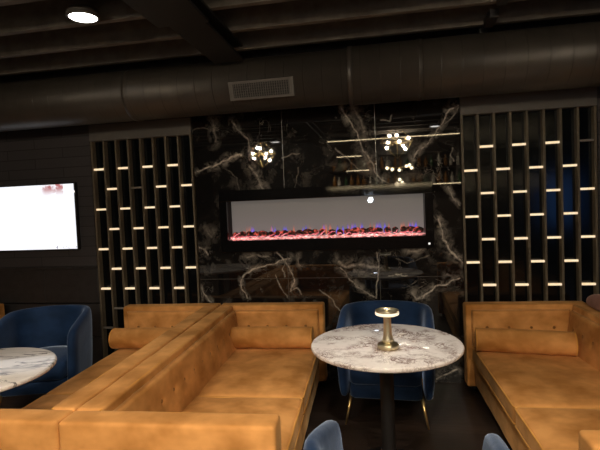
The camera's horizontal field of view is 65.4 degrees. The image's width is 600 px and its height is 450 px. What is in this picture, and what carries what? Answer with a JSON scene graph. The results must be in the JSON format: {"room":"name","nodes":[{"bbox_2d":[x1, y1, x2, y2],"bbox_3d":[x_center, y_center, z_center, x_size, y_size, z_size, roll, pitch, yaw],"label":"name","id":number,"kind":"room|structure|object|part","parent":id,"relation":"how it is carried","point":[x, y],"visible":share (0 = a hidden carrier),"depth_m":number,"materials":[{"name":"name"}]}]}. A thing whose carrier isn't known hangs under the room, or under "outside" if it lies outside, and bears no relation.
{"room":"cocktail lounge","nodes":[
{"label":"cocktail lounge","id":0,"kind":"room"},
{"bbox_2d":[0,124,99,267],"bbox_3d":[-3.792,-0.552,4.979,3.600,2.025,0.200,-2,3,10],"label":"wall panel","id":1,"kind":"object","parent":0,"point":[56,154],"visible":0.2,"depth_m":4.64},
{"bbox_2d":[0,182,80,251],"bbox_3d":[-2.751,-0.069,4.687,1.166,0.660,0.050,-2,3,10],"label":"television","id":2,"kind":"object","parent":1,"relation":"attached to","point":[35,217],"visible":1,"depth_m":4.63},
{"bbox_2d":[0,268,102,364],"bbox_3d":[-3.727,1.008,5.050,3.600,1.050,0.196,-2,3,10],"label":"wall","id":3,"kind":"structure","parent":0,"point":[19,289],"depth_m":4.70,"materials":[{"name":"black paint"}]},
{"bbox_2d":[0,266,97,269],"bbox_3d":[-3.751,0.471,5.018,3.600,0.025,0.212,-2,3,10],"label":"trim","id":4,"kind":"structure","parent":3,"relation":"attached to","point":[75,267],"depth_m":4.69,"materials":[{"name":"black wood"}]},
{"bbox_2d":[100,117,191,124],"bbox_3d":[-0.248,-0.141,4.541,10.700,3.100,0.150,-2,3,10],"label":"wall","id":5,"kind":"structure","parent":0,"point":[181,117],"depth_m":4.64,"materials":[{"name":"grey paint"}]},
{"bbox_2d":[0,379,512,449],"bbox_3d":[-0.858,1.651,0.852,11.100,0.100,7.900,-2,3,10],"label":"floor","id":6,"kind":"structure","parent":0,"point":[459,417],"depth_m":3.43,"materials":[{"name":"brown wood"}]},
{"bbox_2d":[0,303,4,318],"bbox_3d":[-3.605,1.224,3.644,0.934,0.732,2.354,-2,3,9],"label":"sofa","id":7,"kind":"object","parent":6,"relation":"on","point":[2,310],"visible":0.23,"depth_m":4.68,"materials":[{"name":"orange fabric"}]},
{"bbox_2d":[0,347,56,391],"bbox_3d":[-1.803,1.181,2.564,0.880,0.765,0.880,-3,3,-7],"label":"pedestal table","id":8,"kind":"object","parent":6,"relation":"on","point":[19,366],"visible":1,"depth_m":2.62,"materials":[{"name":"grey stone"}]},
{"bbox_2d":[0,305,91,405],"bbox_3d":[-2.142,1.127,3.958,0.712,0.782,0.656,-3,3,-6],"label":"barrel armchair","id":9,"kind":"object","parent":6,"relation":"on","point":[65,331],"visible":0.6,"depth_m":3.97,"materials":[{"name":"blue fabric"}]},
{"bbox_3d":[-2.133,1.263,3.929,0.508,0.117,0.535,-3,3,-6],"label":"seat","id":10,"kind":"part","parent":9,"relation":"part of","materials":[{"name":"blue fabric"}]},
{"bbox_2d":[30,345,66,381],"bbox_3d":[-2.137,1.144,3.911,0.500,0.137,0.560,-3,3,-6],"label":"seat cushion","id":11,"kind":"object","parent":9,"relation":"on","point":[58,373],"depth_m":3.70,"materials":[{"name":"blue fabric"}]},
{"bbox_2d":[0,303,220,449],"bbox_3d":[-1.298,1.148,3.199,0.897,0.732,2.354,-2,3,7],"label":"sofa","id":12,"kind":"object","parent":6,"relation":"on","point":[35,426],"visible":0.47,"depth_m":2.89,"materials":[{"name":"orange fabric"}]},
{"bbox_3d":[-1.440,1.179,2.099,0.896,0.683,0.134,-2,3,7],"label":"arm","id":13,"kind":"part","parent":12,"relation":"part of"},
{"bbox_2d":[23,394,70,408],"bbox_3d":[-1.418,1.200,2.639,0.725,0.145,0.940,-2,3,7],"label":"seat cushion","id":14,"kind":"object","parent":12,"relation":"on","point":[49,401],"depth_m":2.99,"materials":[{"name":"orange leather"}]},
{"bbox_2d":[48,348,138,393],"bbox_3d":[-1.286,1.148,3.673,0.725,0.147,1.142,-2,3,7],"label":"seat cushion","id":15,"kind":"object","parent":12,"relation":"on","point":[74,384],"depth_m":3.48,"materials":[{"name":"orange leather"}]},
{"bbox_3d":[-0.919,1.106,3.148,0.129,0.674,2.094,-2,3,7],"label":"backrest","id":16,"kind":"part","parent":12,"relation":"part of","materials":[{"name":"orange leather"}]},
{"bbox_2d":[108,327,171,348],"bbox_3d":[-1.288,0.978,4.038,0.687,0.183,0.183,-2,3,8],"label":"bolster pillow","id":17,"kind":"object","parent":12,"relation":"on","point":[123,338],"visible":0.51,"depth_m":3.98,"materials":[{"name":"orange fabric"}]},
{"bbox_3d":[-1.222,0.931,4.218,0.715,0.308,0.034,-2,3,7],"label":"panel","id":18,"kind":"part","parent":12,"relation":"part of","materials":[{"name":"orange leather"}]},
{"bbox_3d":[-1.159,1.070,4.298,0.895,0.682,0.134,-2,3,7],"label":"arm","id":19,"kind":"part","parent":12,"relation":"part of"},
{"bbox_2d":[88,118,200,357],"bbox_3d":[-1.466,0.234,4.593,1.048,2.447,0.207,-2,3,10],"label":"slatted screen","id":20,"kind":"object","parent":6,"relation":"on","point":[144,193],"visible":0.68,"depth_m":4.52,"materials":[{"name":"black wood"}]},
{"bbox_2d":[59,302,326,449],"bbox_3d":[-0.386,1.116,3.074,0.934,0.732,2.354,-2,3,8],"label":"sofa","id":21,"kind":"object","parent":6,"relation":"on","point":[199,391],"visible":0.92,"depth_m":2.76,"materials":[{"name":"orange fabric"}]},
{"bbox_3d":[-0.783,1.101,3.128,0.134,0.674,2.094,-2,3,8],"label":"backrest","id":22,"kind":"part","parent":21,"relation":"part of","materials":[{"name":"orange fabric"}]},
{"bbox_3d":[-0.537,1.147,1.975,0.933,0.683,0.134,-2,3,8],"label":"arm","id":23,"kind":"part","parent":21,"relation":"part of","materials":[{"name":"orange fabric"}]},
{"bbox_3d":[-0.689,0.959,3.108,0.075,0.308,2.050,-2,3,8],"label":"panel","id":24,"kind":"part","parent":21,"relation":"part of","materials":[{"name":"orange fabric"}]},
{"bbox_2d":[182,396,302,449],"bbox_3d":[-0.412,1.165,2.502,0.755,0.145,0.940,-2,3,8],"label":"seat cushion","id":25,"kind":"object","parent":21,"relation":"on","point":[289,409],"depth_m":2.78,"materials":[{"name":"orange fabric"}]},
{"bbox_2d":[198,348,318,412],"bbox_3d":[-0.271,1.112,3.534,0.755,0.147,1.142,-2,3,8],"label":"seat cushion","id":26,"kind":"object","parent":21,"relation":"on","point":[243,372],"depth_m":3.30,"materials":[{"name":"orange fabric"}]},
{"bbox_2d":[230,326,313,348],"bbox_3d":[-0.230,0.940,3.907,0.687,0.183,0.183,-2,3,9],"label":"bolster pillow","id":27,"kind":"object","parent":21,"relation":"on","point":[283,337],"visible":0.89,"depth_m":3.84,"materials":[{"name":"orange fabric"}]},
{"bbox_3d":[-0.236,1.037,4.171,0.932,0.682,0.134,-2,3,8],"label":"arm","id":28,"kind":"part","parent":21,"relation":"part of","materials":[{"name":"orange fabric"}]},
{"bbox_3d":[-0.204,0.895,4.079,0.745,0.308,0.034,-2,3,8],"label":"panel","id":29,"kind":"part","parent":21,"relation":"part of","materials":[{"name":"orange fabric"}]},
{"bbox_3d":[-0.348,1.304,3.078,0.759,0.218,2.117,-2,3,8],"label":"seat","id":30,"kind":"part","parent":21,"relation":"part of","materials":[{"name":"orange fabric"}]},
{"bbox_2d":[336,300,434,429],"bbox_3d":[0.666,1.027,3.590,0.712,0.782,0.656,-2,3,13],"label":"barrel armchair","id":31,"kind":"object","parent":6,"relation":"on","point":[407,386],"visible":0.44,"depth_m":3.37,"materials":[{"name":"blue fabric"}]},
{"bbox_3d":[0.357,1.333,3.400,0.026,0.211,0.090,0,3,42],"label":"leg","id":32,"kind":"part","parent":31,"relation":"part of","materials":[{"name":"gold metal"}]},
{"bbox_2d":[349,369,421,386],"bbox_3d":[0.656,1.044,3.545,0.500,0.137,0.560,-2,3,13],"label":"seat cushion","id":33,"kind":"object","parent":31,"relation":"on","point":[357,378],"depth_m":3.29,"materials":[{"name":"blue fabric"}]},
{"bbox_3d":[0.664,1.163,3.562,0.508,0.117,0.535,-2,3,13],"label":"seat","id":34,"kind":"part","parent":31,"relation":"part of","materials":[{"name":"blue fabric"}]},
{"bbox_3d":[0.875,1.317,3.278,0.026,0.211,0.090,-3,3,-16],"label":"leg","id":35,"kind":"part","parent":31,"relation":"part of","materials":[{"name":"gold metal"}]},
{"bbox_2d":[311,324,463,449],"bbox_3d":[0.520,1.075,2.777,0.880,0.765,0.880,-2,3,10],"label":"pedestal table","id":36,"kind":"object","parent":6,"relation":"on","point":[355,347],"visible":0.85,"depth_m":2.70,"materials":[{"name":"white stone"}]},
{"bbox_3d":[0.535,1.443,2.793,0.460,0.026,0.460,-2,3,10],"label":"plate","id":37,"kind":"part","parent":36,"relation":"part of","materials":[{"name":"black paint"}]},
{"bbox_2d":[375,307,398,350],"bbox_3d":[0.496,0.586,2.649,0.133,0.224,0.133,-2,3,10],"label":"table lamp","id":38,"kind":"object","parent":36,"relation":"on","point":[387,343],"visible":1,"depth_m":2.63,"materials":[{"name":"gold metal"}]},
{"bbox_2d":[375,311,398,316],"bbox_3d":[0.492,0.497,2.645,0.133,0.015,0.133,-2,3,10],"label":"diffuser","id":39,"kind":"object","parent":38,"relation":"attached to","point":[379,313],"depth_m":2.59,"materials":[{"name":"white plastic"}]},
{"bbox_3d":[0.496,0.587,2.649,0.072,0.150,0.072,-2,3,10],"label":"stem","id":40,"kind":"part","parent":38,"relation":"part of","materials":[{"name":"gold metal"}]},
{"bbox_2d":[303,420,509,449],"bbox_3d":[0.386,1.124,1.666,0.712,0.782,0.656,-2,3,15],"label":"barrel armchair","id":41,"kind":"object","parent":6,"relation":"on","point":[327,436],"visible":1,"depth_m":1.74,"materials":[{"name":"blue fabric"}]},
{"bbox_2d":[459,87,598,301],"bbox_3d":[1.922,0.120,3.977,1.048,2.447,0.207,-2,3,10],"label":"slatted screen","id":42,"kind":"object","parent":6,"relation":"on","point":[529,184],"visible":0.6,"depth_m":3.90,"materials":[{"name":"black wood"}]},
{"bbox_2d":[463,301,599,449],"bbox_3d":[1.659,1.047,2.708,0.934,0.732,2.354,-2,3,9],"label":"sofa","id":43,"kind":"object","parent":6,"relation":"on","point":[538,402],"visible":0.9,"depth_m":3.12,"materials":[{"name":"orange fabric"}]},
{"bbox_3d":[1.637,1.238,2.721,0.759,0.218,2.117,-2,3,9],"label":"seat","id":44,"kind":"part","parent":43,"relation":"part of","materials":[{"name":"orange leather"}]},
{"bbox_3d":[1.758,0.829,3.725,0.745,0.308,0.034,-2,3,9],"label":"panel","id":45,"kind":"part","parent":43,"relation":"part of","materials":[{"name":"orange leather"}]},
{"bbox_3d":[1.825,0.967,3.803,0.932,0.682,0.134,-2,3,9],"label":"arm","id":46,"kind":"part","parent":43,"relation":"part of"},
{"bbox_2d":[475,328,577,356],"bbox_3d":[1.686,0.877,3.519,0.687,0.183,0.183,-2,3,18],"label":"bolster pillow","id":47,"kind":"object","parent":43,"relation":"on","point":[539,342],"visible":1,"depth_m":3.45,"materials":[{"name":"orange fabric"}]},
{"bbox_2d":[473,346,599,422],"bbox_3d":[1.680,1.047,3.182,0.755,0.147,1.142,-2,3,9],"label":"seat cushion","id":48,"kind":"object","parent":43,"relation":"on","point":[530,380],"depth_m":3.01,"materials":[{"name":"orange leather"}]},
{"bbox_2d":[516,407,599,449],"bbox_3d":[1.523,1.100,2.151,0.755,0.145,0.940,-2,3,9],"label":"seat cushion","id":49,"kind":"object","parent":43,"relation":"on","point":[554,428],"depth_m":2.42,"materials":[{"name":"orange leather"}]},
{"bbox_3d":[1.947,0.869,2.655,0.075,0.308,2.050,-2,3,9],"label":"panel","id":50,"kind":"part","parent":43,"relation":"part of","materials":[{"name":"orange leather"}]},
{"bbox_3d":[2.053,1.005,2.646,0.135,0.674,2.093,-2,3,9],"label":"backrest","id":51,"kind":"part","parent":43,"relation":"part of","materials":[{"name":"orange leather"}]},
{"bbox_3d":[1.490,1.078,1.611,0.933,0.683,0.134,-2,3,9],"label":"arm","id":52,"kind":"part","parent":43,"relation":"part of"},
{"bbox_2d":[585,293,599,310],"bbox_3d":[2.209,0.556,3.429,0.118,0.140,0.339,-2,3,8],"label":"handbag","id":53,"kind":"object","parent":43,"relation":"on","point":[593,301],"visible":1,"depth_m":3.45,"materials":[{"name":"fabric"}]},
{"bbox_2d":[0,0,599,82],"bbox_3d":[-0.983,-1.351,0.719,10.700,0.485,7.500,-2,3,10],"label":"ceiling","id":54,"kind":"structure","parent":0,"point":[38,41],"depth_m":3.46,"materials":[{"name":"black paint"}]},
{"bbox_2d":[65,4,100,23],"bbox_3d":[-1.377,-1.345,2.967,0.204,0.064,0.204,-2,3,10],"label":"recessed light","id":55,"kind":"object","parent":54,"relation":"in","point":[80,13],"visible":1,"depth_m":2.92,"materials":[{"name":"white plastic"}]},
{"bbox_3d":[-0.778,-1.204,2.460,0.330,0.020,0.780,-2,3,10],"label":"splice plate","id":56,"kind":"part","parent":54,"relation":"part of","materials":[{"name":"black paint"}]},
{"bbox_2d":[0,21,599,131],"bbox_3d":[-0.402,-1.158,3.880,10.680,0.461,0.461,-2,3,10],"label":"air duct","id":57,"kind":"object","parent":54,"relation":"attached to","point":[567,56],"visible":1,"depth_m":3.59,"materials":[{"name":"black metal"}]},
{"bbox_2d":[228,76,294,100],"bbox_3d":[-0.298,-1.072,3.679,0.520,0.159,0.113,-2,3,10],"label":"air vent","id":58,"kind":"object","parent":57,"relation":"attached to","point":[281,86],"visible":1,"depth_m":3.65,"materials":[{"name":"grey metal"}]},
{"bbox_2d":[233,80,289,97],"bbox_3d":[-0.303,-1.062,3.653,0.450,0.104,0.008,-2,21,10],"label":"grille","id":59,"kind":"object","parent":58,"relation":"attached to","point":[249,88],"depth_m":3.65,"materials":[{"name":"black metal"}]},
{"bbox_2d":[192,97,465,382],"bbox_3d":[0.228,0.050,4.287,2.383,2.700,0.200,-2,3,10],"label":"wall","id":60,"kind":"structure","parent":0,"point":[407,141],"depth_m":4.15,"materials":[{"name":"black stone"}]},
{"bbox_2d":[219,181,433,252],"bbox_3d":[0.212,-0.062,4.233,1.910,0.570,0.166,-2,3,10],"label":"electric fireplace","id":61,"kind":"object","parent":60,"relation":"attached to","point":[383,215],"visible":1,"depth_m":4.23,"materials":[{"name":"black glass"}]},
{"bbox_2d":[596,86,599,292],"bbox_3d":[3.706,-0.266,3.645,2.595,3.100,0.200,-2,3,10],"label":"wall panel","id":62,"kind":"object","parent":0,"point":[598,87],"depth_m":3.77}
]}

